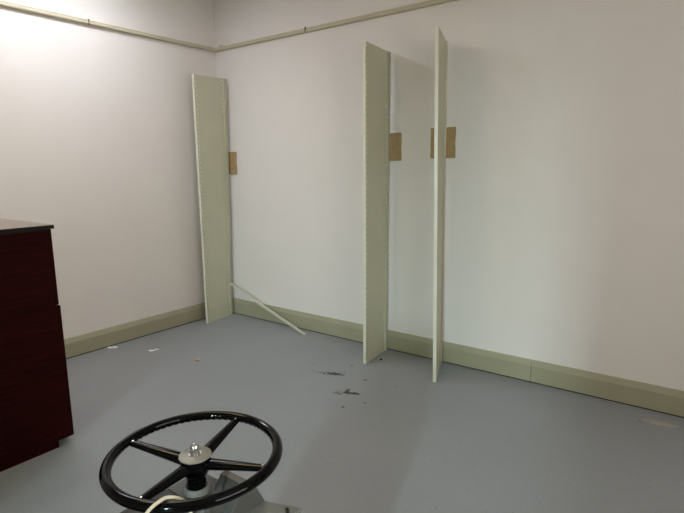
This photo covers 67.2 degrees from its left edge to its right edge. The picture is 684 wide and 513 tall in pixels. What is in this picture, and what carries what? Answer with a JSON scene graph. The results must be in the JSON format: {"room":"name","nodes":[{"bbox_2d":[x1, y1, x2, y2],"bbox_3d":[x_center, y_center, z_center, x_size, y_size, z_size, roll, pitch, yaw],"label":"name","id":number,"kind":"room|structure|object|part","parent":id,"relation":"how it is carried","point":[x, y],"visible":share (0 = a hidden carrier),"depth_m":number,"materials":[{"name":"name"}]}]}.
{"room":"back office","nodes":[
{"label":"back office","id":0,"kind":"room"},
{"bbox_2d":[0,0,216,338],"bbox_3d":[-3.705,-0.399,2.103,0.140,3.150,8.358,7,12,36],"label":"wall","id":1,"kind":"structure","parent":0,"point":[98,144],"depth_m":4.30,"materials":[{"name":"paint"}]},
{"bbox_2d":[0,0,214,51],"bbox_3d":[-2.857,-1.638,2.911,0.036,0.040,5.400,7,12,36],"label":"trim","id":2,"kind":"structure","parent":1,"relation":"attached to","point":[11,5],"depth_m":4.11,"materials":[{"name":"beige paint"}]},
{"bbox_2d":[64,302,208,358],"bbox_3d":[-2.837,0.888,3.351,0.018,0.155,5.400,7,12,36],"label":"baseboard","id":3,"kind":"structure","parent":1,"relation":"attached to","point":[95,340],"depth_m":4.60,"materials":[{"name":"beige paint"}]},
{"bbox_2d":[0,313,683,512],"bbox_3d":[-1.400,1.495,0.598,6.150,0.120,8.600,7,12,36],"label":"floor","id":4,"kind":"structure","parent":0,"point":[377,435],"depth_m":2.97,"materials":[{"name":"grey paint"}]},
{"bbox_2d":[0,218,73,471],"bbox_3d":[-2.127,0.471,2.632,0.814,1.223,1.075,7,12,36],"label":"cabinet","id":5,"kind":"object","parent":4,"relation":"on","point":[36,412],"visible":1,"depth_m":2.66,"materials":[{"name":"brown wood"}]},
{"bbox_3d":[-1.835,0.021,2.950,0.778,0.405,0.015,7,12,36],"label":"drawer","id":6,"kind":"part","parent":5,"relation":"part of","materials":[{"name":"brown wood"}]},
{"bbox_3d":[-1.671,0.615,2.938,0.387,0.747,0.023,7,12,36],"label":"door","id":7,"kind":"part","parent":5,"relation":"part of","materials":[{"name":"brown wood"}]},
{"bbox_2d":[99,411,300,512],"bbox_3d":[-0.409,0.887,1.232,0.453,0.843,0.643,7,12,36],"label":"steering wheel","id":8,"kind":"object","parent":4,"relation":"on","point":[202,492],"depth_m":1.25,"materials":[{"name":"black paint"}]},
{"bbox_2d":[145,495,192,512],"bbox_3d":[-0.402,0.582,0.996,0.031,0.152,0.312,5,11,31],"label":"cable","id":9,"kind":"object","parent":8,"relation":"on","point":[160,500],"visible":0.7,"depth_m":1.06,"materials":[{"name":"beige plastic"}]},
{"bbox_3d":[-0.359,0.485,1.259,0.079,0.005,0.079,7,12,36],"label":"hub plate","id":10,"kind":"part","parent":8,"relation":"part of","materials":[{"name":"metal"}]},
{"bbox_2d":[192,74,232,322],"bbox_3d":[-1.252,-0.530,5.050,0.083,2.358,0.379,7,12,36],"label":"upright","id":11,"kind":"object","parent":4,"relation":"on","point":[210,102],"visible":1,"depth_m":5.01,"materials":[{"name":"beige wood"}]},
{"bbox_3d":[-1.151,-0.553,5.179,0.084,2.358,0.034,4,11,26],"label":"post","id":12,"kind":"part","parent":11,"relation":"part of","materials":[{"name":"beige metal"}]},
{"bbox_2d":[230,283,305,334],"bbox_3d":[-0.741,0.498,5.002,1.066,0.350,0.010,8,13,40],"label":"metal strip","id":13,"kind":"object","parent":11,"relation":"attached to","point":[232,285],"visible":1,"depth_m":4.97,"materials":[{"name":"metal"}]},
{"bbox_2d":[362,41,390,363],"bbox_3d":[0.267,-0.363,3.946,0.041,2.372,0.357,6,12,32],"label":"upright","id":14,"kind":"object","parent":4,"relation":"on","point":[376,169],"visible":1,"depth_m":3.92,"materials":[{"name":"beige wood"}]},
{"bbox_3d":[0.354,-0.380,4.079,0.041,2.357,0.035,5,11,31],"label":"post","id":15,"kind":"part","parent":14,"relation":"part of","materials":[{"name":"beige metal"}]},
{"bbox_2d":[433,26,447,381],"bbox_3d":[0.683,-0.316,3.629,0.058,2.378,0.394,2,10,17],"label":"upright","id":16,"kind":"object","parent":4,"relation":"on","point":[441,45],"visible":1,"depth_m":3.56,"materials":[{"name":"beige wood"}]},
{"bbox_3d":[0.688,-0.316,3.627,0.035,2.378,0.390,2,10,15],"label":"web panel","id":17,"kind":"part","parent":16,"relation":"part of","materials":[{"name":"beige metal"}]},
{"bbox_3d":[0.744,-0.337,3.790,0.039,2.363,0.048,2,10,15],"label":"post","id":18,"kind":"part","parent":16,"relation":"part of","materials":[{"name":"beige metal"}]},
{"bbox_2d":[213,0,683,390],"bbox_3d":[1.098,-0.710,3.617,5.718,3.150,0.140,7,12,36],"label":"wall","id":19,"kind":"structure","parent":0,"point":[564,237],"depth_m":3.60,"materials":[{"name":"paint"}]},
{"bbox_2d":[228,152,236,173],"bbox_3d":[-1.090,-0.931,5.137,0.120,0.221,0.012,7,12,36],"label":"pad","id":20,"kind":"object","parent":19,"relation":"attached to","point":[232,156],"visible":0.94,"depth_m":5.13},
{"bbox_2d":[215,0,457,51],"bbox_3d":[1.042,-1.760,3.359,5.700,0.048,0.036,7,12,36],"label":"trim","id":21,"kind":"structure","parent":19,"relation":"attached to","point":[429,3],"depth_m":4.13,"materials":[{"name":"beige paint"}]},
{"bbox_2d":[385,133,401,160],"bbox_3d":[0.395,-0.855,4.026,0.157,0.212,0.012,7,12,36],"label":"pad","id":22,"kind":"object","parent":19,"relation":"attached to","point":[395,138],"visible":0.56,"depth_m":4.00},
{"bbox_2d":[430,127,455,157],"bbox_3d":[0.739,-0.831,3.770,0.198,0.220,0.012,7,12,36],"label":"pad","id":23,"kind":"object","parent":19,"relation":"attached to","point":[450,131],"visible":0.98,"depth_m":3.73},
{"bbox_2d":[228,297,683,417],"bbox_3d":[1.073,0.770,3.801,5.700,0.155,0.018,7,12,36],"label":"baseboard","id":24,"kind":"structure","parent":19,"relation":"attached to","point":[645,395],"depth_m":3.72,"materials":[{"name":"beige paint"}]}
]}

